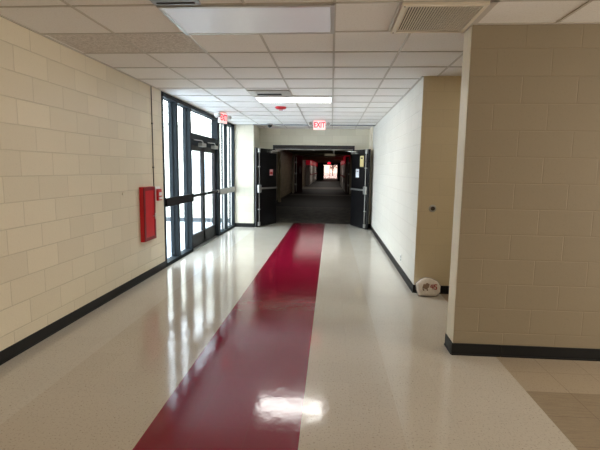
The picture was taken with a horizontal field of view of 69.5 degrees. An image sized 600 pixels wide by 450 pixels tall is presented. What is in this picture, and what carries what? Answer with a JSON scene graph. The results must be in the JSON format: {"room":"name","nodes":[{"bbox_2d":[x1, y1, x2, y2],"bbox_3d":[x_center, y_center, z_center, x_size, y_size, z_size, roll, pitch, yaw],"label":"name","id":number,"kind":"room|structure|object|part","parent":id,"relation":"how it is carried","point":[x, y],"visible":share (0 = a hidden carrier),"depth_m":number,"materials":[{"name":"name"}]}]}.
{"room":"school corridor","nodes":[
{"label":"school corridor","id":0,"kind":"room"},
{"bbox_2d":[0,17,164,350],"bbox_3d":[-2.537,0.058,0.848,0.200,2.616,11.300,1,7,4],"label":"wall","id":1,"kind":"structure","parent":0,"point":[76,129],"depth_m":4.07,"materials":[{"name":"beige brick"}]},
{"bbox_2d":[0,261,165,364],"bbox_3d":[-2.448,1.308,1.001,0.014,0.100,11.300,1,7,4],"label":"baseboard","id":2,"kind":"structure","parent":1,"relation":"attached to","point":[12,351],"depth_m":4.16,"materials":[{"name":"black plastic"}]},
{"bbox_2d":[139,186,156,241],"bbox_3d":[-2.041,-0.153,5.846,0.087,0.725,0.375,1,7,4],"label":"fire extinguisher cabinet","id":3,"kind":"object","parent":1,"relation":"attached to","point":[147,200],"visible":1,"depth_m":5.77,"materials":[{"name":"red metal"}]},
{"bbox_3d":[-2.030,-0.153,5.846,0.007,0.625,0.275,1,7,4],"label":"door panel","id":4,"kind":"part","parent":3,"relation":"part of","materials":[{"name":"red metal"}]},
{"bbox_2d":[151,87,153,185],"bbox_3d":[-2.042,-1.214,5.987,0.016,1.373,0.030,1,7,4],"label":"conduit","id":5,"kind":"object","parent":1,"relation":"attached to","point":[151,87],"visible":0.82,"depth_m":5.98,"materials":[{"name":"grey metal"}]},
{"bbox_2d":[155,186,162,200],"bbox_3d":[-2.018,-0.445,6.184,0.072,0.210,0.180,1,7,4],"label":"alarm pull station","id":6,"kind":"object","parent":1,"relation":"attached to","point":[158,192],"visible":0.89,"depth_m":6.13,"materials":[{"name":"red plastic"}]},
{"bbox_2d":[161,91,193,266],"bbox_3d":[-2.032,-0.736,7.093,0.165,2.614,1.342,1,7,4],"label":"window","id":7,"kind":"structure","parent":1,"relation":"in","point":[175,200],"depth_m":7.11,"materials":[{"name":"metal"}]},
{"bbox_3d":[-1.968,-0.418,7.144,0.031,0.132,1.300,1,7,4],"label":"rail","id":8,"kind":"part","parent":7,"relation":"part of","materials":[{"name":"black metal"}]},
{"bbox_2d":[0,0,599,128],"bbox_3d":[2.018,-1.496,3.200,8.488,0.009,17.000,1,7,4],"label":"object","id":9,"kind":"structure","parent":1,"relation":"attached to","point":[493,3],"depth_m":4.06,"materials":[{"name":"metal"}]},
{"bbox_2d":[234,125,259,222],"bbox_3d":[-1.475,-1.308,11.604,0.643,2.616,0.920,1,7,4],"label":"wall","id":10,"kind":"structure","parent":0,"point":[246,137],"depth_m":11.15,"materials":[{"name":"white paint"}]},
{"bbox_2d":[213,122,234,234],"bbox_3d":[-1.799,-1.158,10.408,0.150,2.614,1.542,1,7,4],"label":"window","id":11,"kind":"structure","parent":10,"relation":"in","point":[225,189],"depth_m":10.45,"materials":[{"name":"glass"}]},
{"bbox_3d":[-1.735,-0.840,10.459,0.016,0.132,1.500,1,7,4],"label":"rail","id":12,"kind":"part","parent":11,"relation":"part of","materials":[{"name":"silver metal"}]},
{"bbox_2d":[235,223,254,226],"bbox_3d":[0.065,-0.024,11.648,3.487,0.100,0.934,1,7,4],"label":"baseboard","id":13,"kind":"structure","parent":10,"relation":"attached to","point":[236,224],"depth_m":11.30,"materials":[{"name":"black plastic"}]},
{"bbox_2d":[255,148,282,226],"bbox_3d":[-0.814,-1.004,11.521,0.256,2.028,0.996,5,8,28],"label":"door","id":14,"kind":"structure","parent":10,"relation":"in","point":[265,159],"depth_m":11.49,"materials":[{"name":"black paint"}]},
{"bbox_3d":[-1.056,-0.964,11.191,0.016,1.910,0.015,5,8,28],"label":"vertical rod","id":15,"kind":"part","parent":14,"relation":"part of","materials":[{"name":"silver metal"}]},
{"bbox_2d":[278,150,280,201],"bbox_3d":[-0.952,-2.360,19.861,0.134,2.616,0.040,1,7,4],"label":"wall","id":16,"kind":"structure","parent":0,"point":[279,151],"depth_m":19.86,"materials":[{"name":"beige paint"}]},
{"bbox_2d":[303,157,342,160],"bbox_3d":[1.240,-4.105,25.109,3.700,0.270,19.700,1,7,4],"label":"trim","id":17,"kind":"structure","parent":16,"relation":"attached to","point":[304,158],"depth_m":34.57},
{"bbox_2d":[276,150,305,199],"bbox_3d":[0.826,-5.662,45.786,0.330,2.616,67.850,1,7,4],"label":"wall","id":18,"kind":"structure","parent":0,"point":[286,156],"depth_m":23.97,"materials":[{"name":"beige paint"}]},
{"bbox_2d":[306,156,346,166],"bbox_3d":[2.817,-6.724,46.896,3.700,0.536,35.900,1,7,4],"label":"trim","id":19,"kind":"structure","parent":18,"relation":"attached to","point":[308,162],"depth_m":41.64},
{"bbox_2d":[0,223,599,449],"bbox_3d":[1.917,1.133,3.618,8.628,0.100,17.150,1,7,4],"label":"floor","id":20,"kind":"structure","parent":0,"point":[276,336],"depth_m":3.25,"materials":[{"name":"tile"}]},
{"bbox_2d":[191,105,219,250],"bbox_3d":[-1.916,-0.940,8.701,0.163,2.614,1.920,1,7,4],"label":"window","id":21,"kind":"structure","parent":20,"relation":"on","point":[214,121],"depth_m":9.38,"materials":[{"name":"metal"}]},
{"bbox_2d":[192,139,207,247],"bbox_3d":[-1.927,-0.595,8.226,0.153,2.009,0.883,1,7,4],"label":"door","id":22,"kind":"structure","parent":21,"relation":"attached to","point":[198,237],"depth_m":8.52,"materials":[{"name":"black paint"}]},
{"bbox_2d":[203,142,218,240],"bbox_3d":[-1.863,-0.707,9.105,0.153,2.009,0.883,1,7,4],"label":"door","id":23,"kind":"structure","parent":21,"relation":"attached to","point":[209,232],"depth_m":9.29,"materials":[{"name":"black paint"}]},
{"bbox_2d":[415,277,440,296],"bbox_3d":[1.558,0.752,5.268,0.304,0.227,0.148,1,7,4],"label":"rock","id":24,"kind":"object","parent":20,"relation":"on","point":[426,286],"visible":1,"depth_m":5.22,"materials":[{"name":"stone"}]},
{"bbox_2d":[422,283,429,290],"bbox_3d":[1.519,0.747,5.217,0.086,0.097,0.043,1,7,4],"label":"print","id":25,"kind":"object","parent":24,"relation":"attached to","point":[425,286],"depth_m":5.21},
{"bbox_2d":[0,0,599,128],"bbox_3d":[1.954,-1.560,3.273,8.628,0.100,17.150,1,7,4],"label":"ceiling","id":26,"kind":"structure","parent":0,"point":[368,16],"depth_m":4.19,"materials":[{"name":"tile"}]},
{"bbox_2d":[149,0,200,5],"bbox_3d":[-0.841,-1.462,2.705,0.320,0.018,0.440,1,7,4],"label":"ceiling vent","id":27,"kind":"object","parent":26,"relation":"in","point":[155,2],"visible":1,"depth_m":2.87,"materials":[{"name":"grey metal"}]},
{"bbox_2d":[214,112,230,123],"bbox_3d":[-1.520,-2.121,8.549,0.125,0.218,0.500,3,8,20],"label":"exit sign","id":28,"kind":"object","parent":26,"relation":"hanging from","point":[223,117],"visible":1,"depth_m":8.50,"materials":[{"name":"white plastic"}]},
{"bbox_2d":[157,3,334,34],"bbox_3d":[-0.355,-1.526,3.228,1.219,0.019,0.610,1,7,4],"label":"recessed light","id":29,"kind":"object","parent":26,"relation":"in","point":[245,19],"visible":0.97,"depth_m":3.17,"materials":[{"name":"white plastic"}]},
{"bbox_2d":[247,90,292,97],"bbox_3d":[-0.429,-1.929,6.375,0.600,0.016,0.580,1,7,4],"label":"ceiling vent","id":30,"kind":"object","parent":26,"relation":"in","point":[255,93],"visible":0.98,"depth_m":6.32,"materials":[{"name":"metal"}]},
{"bbox_2d":[275,106,285,110],"bbox_3d":[-0.344,-2.087,7.764,0.200,0.062,0.200,1,7,4],"label":"fire alarm strobe","id":31,"kind":"object","parent":26,"relation":"attached to","point":[280,108],"visible":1,"depth_m":7.69,"materials":[{"name":"red plastic"}]},
{"bbox_2d":[253,96,332,102],"bbox_3d":[-0.092,-1.986,6.846,1.219,0.019,0.610,1,7,4],"label":"recessed light","id":32,"kind":"object","parent":26,"relation":"in","point":[296,99],"visible":0.91,"depth_m":6.85,"materials":[{"name":"white plastic"}]},
{"bbox_2d":[308,120,330,129],"bbox_3d":[0.434,-2.239,9.676,0.500,0.218,0.125,1,7,4],"label":"exit sign","id":33,"kind":"object","parent":26,"relation":"hanging from","point":[317,124],"visible":1,"depth_m":9.66,"materials":[{"name":"white plastic"}]},
{"bbox_2d":[391,1,489,32],"bbox_3d":[0.979,-1.490,3.125,0.560,0.030,0.590,1,7,4],"label":"ceiling vent","id":34,"kind":"object","parent":26,"relation":"in","point":[412,17],"visible":1,"depth_m":3.08,"materials":[{"name":"brown metal"}]},
{"bbox_2d":[276,178,350,223],"bbox_3d":[2.687,-4.272,45.828,4.100,0.100,67.850,1,7,4],"label":"floor","id":35,"kind":"structure","parent":0,"point":[324,201],"depth_m":18.35,"materials":[{"name":"black tile"}]},
{"bbox_2d":[294,156,302,192],"bbox_3d":[-0.072,-3.291,28.099,0.130,2.370,1.000,4,8,26],"label":"door","id":36,"kind":"structure","parent":35,"relation":"on","point":[298,159],"depth_m":28.03,"materials":[{"name":"grey plastic"}]},
{"bbox_2d":[306,165,310,184],"bbox_3d":[0.842,-4.958,42.919,0.385,1.950,2.300,1,7,4],"label":"locker","id":37,"kind":"object","parent":35,"relation":"on","point":[308,167],"visible":1,"depth_m":41.81,"materials":[{"name":"grey metal"}]},
{"bbox_2d":[292,153,351,193],"bbox_3d":[1.379,-3.242,27.382,3.700,2.516,0.200,1,7,4],"label":"trim","id":38,"kind":"structure","parent":35,"relation":"on","point":[350,155],"depth_m":27.22,"materials":[{"name":"black metal"}]},
{"bbox_2d":[344,164,349,191],"bbox_3d":[3.263,-3.308,30.320,0.345,1.950,2.300,1,7,4],"label":"locker","id":39,"kind":"object","parent":35,"relation":"on","point":[344,164],"visible":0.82,"depth_m":29.87,"materials":[{"name":"grey metal"}]},
{"bbox_2d":[345,156,349,193],"bbox_3d":[3.038,-3.224,27.912,0.130,2.370,1.000,0,7,-6],"label":"door","id":40,"kind":"structure","parent":35,"relation":"on","point":[347,173],"depth_m":27.70,"materials":[{"name":"grey plastic"}]},
{"bbox_2d":[260,129,369,149],"bbox_3d":[0.501,-1.331,11.998,3.242,2.616,0.150,1,7,4],"label":"wall","id":41,"kind":"structure","parent":0,"point":[328,137],"depth_m":11.79,"materials":[{"name":"beige paint"}]},
{"bbox_2d":[273,145,354,149],"bbox_3d":[0.362,-1.110,12.031,2.233,2.165,0.200,1,7,4],"label":"trim","id":42,"kind":"structure","parent":41,"relation":"attached to","point":[276,147],"depth_m":11.82,"materials":[{"name":"black paint"}]},
{"bbox_2d":[346,149,370,228],"bbox_3d":[1.475,-0.951,11.358,0.256,2.028,0.996,-2,8,-18],"label":"door","id":43,"kind":"structure","parent":41,"relation":"in","point":[359,188],"depth_m":11.31,"materials":[{"name":"black paint"}]},
{"bbox_2d":[360,156,363,166],"bbox_3d":[1.598,-1.647,11.182,0.004,0.280,0.200,-2,8,-18],"label":"notice","id":44,"kind":"object","parent":43,"relation":"attached to","point":[361,157],"visible":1,"depth_m":11.19,"materials":[{"name":"yellow paper"}]},
{"bbox_3d":[1.653,-0.900,10.991,0.016,1.910,0.015,-2,8,-18],"label":"vertical rod","id":45,"kind":"part","parent":43,"relation":"part of","materials":[{"name":"silver metal"}]},
{"bbox_2d":[287,150,351,162],"bbox_3d":[2.724,-6.926,45.488,4.100,0.180,67.850,1,7,4],"label":"ceiling","id":46,"kind":"structure","parent":0,"point":[292,151],"depth_m":26.82,"materials":[{"name":"black"}]},
{"bbox_2d":[317,163,339,180],"bbox_3d":[4.494,-8.759,70.317,3.700,2.616,18.000,1,7,4],"label":"wall","id":47,"kind":"structure","parent":0,"point":[320,165],"depth_m":65.92,"materials":[{"name":"paint"}]},
{"bbox_2d":[324,165,336,177],"bbox_3d":[5.443,-9.784,79.062,2.670,2.450,0.100,1,7,4],"label":"window","id":48,"kind":"structure","parent":47,"relation":"in","point":[330,171],"depth_m":79.05,"materials":[{"name":"clear glass"}]},
{"bbox_2d":[340,163,351,180],"bbox_3d":[4.650,-5.575,45.520,0.200,2.616,67.850,1,7,4],"label":"wall","id":49,"kind":"structure","parent":0,"point":[340,163],"depth_m":27.04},
{"bbox_2d":[370,77,423,284],"bbox_3d":[1.774,-0.868,8.529,0.200,2.616,6.649,1,7,4],"label":"wall","id":50,"kind":"structure","parent":0,"point":[397,136],"depth_m":6.72,"materials":[{"name":"white paint"}]},
{"bbox_2d":[253,124,375,125],"bbox_3d":[0.339,-2.480,10.734,3.042,0.021,0.055,1,7,4],"label":"trim","id":51,"kind":"structure","parent":50,"relation":"attached to","point":[253,124],"depth_m":10.73,"materials":[{"name":"grey plastic"}]},
{"bbox_2d":[368,127,372,223],"bbox_3d":[1.870,-1.258,11.580,0.050,2.616,0.500,1,7,4],"label":"trim","id":52,"kind":"structure","parent":50,"relation":"attached to","point":[371,128],"depth_m":11.34,"materials":[{"name":"beige paint"}]},
{"bbox_2d":[368,224,413,292],"bbox_3d":[1.625,0.377,8.694,0.064,0.100,6.658,1,7,4],"label":"baseboard","id":53,"kind":"structure","parent":50,"relation":"attached to","point":[407,280],"depth_m":6.90,"materials":[{"name":"black plastic"}]},
{"bbox_2d":[414,76,461,285],"bbox_3d":[2.512,-0.440,5.270,2.142,2.616,0.200,1,7,4],"label":"wall","id":54,"kind":"structure","parent":0,"point":[441,94],"depth_m":5.21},
{"bbox_2d":[413,285,448,293],"bbox_3d":[2.486,0.821,5.324,2.143,0.100,0.014,1,7,4],"label":"baseboard","id":55,"kind":"structure","parent":54,"relation":"attached to","point":[444,289],"depth_m":5.37,"materials":[{"name":"black plastic"}]},
{"bbox_2d":[429,205,435,211],"bbox_3d":[1.611,-0.200,5.250,0.090,0.090,0.030,1,7,4],"label":"button","id":56,"kind":"object","parent":54,"relation":"attached to","point":[432,208],"visible":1,"depth_m":5.25,"materials":[{"name":"silver metal"}]},
{"bbox_2d":[446,26,471,342],"bbox_3d":[1.293,-0.234,3.533,0.005,2.616,0.194,1,7,4],"label":"wall","id":57,"kind":"structure","parent":0,"point":[468,34],"depth_m":3.51,"materials":[{"name":"beige paint"}]},
{"bbox_2d":[453,24,599,349],"bbox_3d":[3.767,-0.177,3.358,4.960,2.616,0.200,1,7,4],"label":"wall","id":58,"kind":"structure","parent":0,"point":[528,272],"depth_m":3.39,"materials":[{"name":"beige brick"}]},
{"bbox_2d":[444,333,599,360],"bbox_3d":[3.741,1.071,3.516,4.978,0.100,0.222,1,7,4],"label":"baseboard","id":59,"kind":"structure","parent":58,"relation":"attached to","point":[464,349],"depth_m":3.54,"materials":[{"name":"black plastic"}]},
{"label":"outside","id":60,"kind":"structure","parent":0,"visible":0},
{"bbox_2d":[166,221,228,257],"bbox_3d":[-8.874,0.534,7.281,13.312,0.100,17.000,1,7,4],"label":"ground","id":61,"kind":"structure","parent":60,"point":[196,225],"depth_m":10.56,"materials":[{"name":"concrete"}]},
{"bbox_2d":[164,122,228,217],"bbox_3d":[-8.427,-1.619,12.710,13.352,2.800,0.250,1,7,4],"label":"wall","id":62,"kind":"structure","parent":61,"relation":"on","point":[201,128],"depth_m":12.21,"materials":[{"name":"paint"}]},
{"bbox_2d":[166,217,228,222],"bbox_3d":[-8.455,-0.273,12.747,13.352,0.120,0.020,1,7,4],"label":"baseboard","id":63,"kind":"structure","parent":62,"relation":"attached to","point":[167,218],"depth_m":12.35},
{"bbox_2d":[192,159,211,186],"bbox_3d":[-2.780,-1.465,12.161,0.620,0.770,0.065,1,7,4],"label":"window","id":64,"kind":"structure","parent":62,"relation":"in","point":[195,162],"depth_m":12.14,"materials":[{"name":"glass"}]}
]}

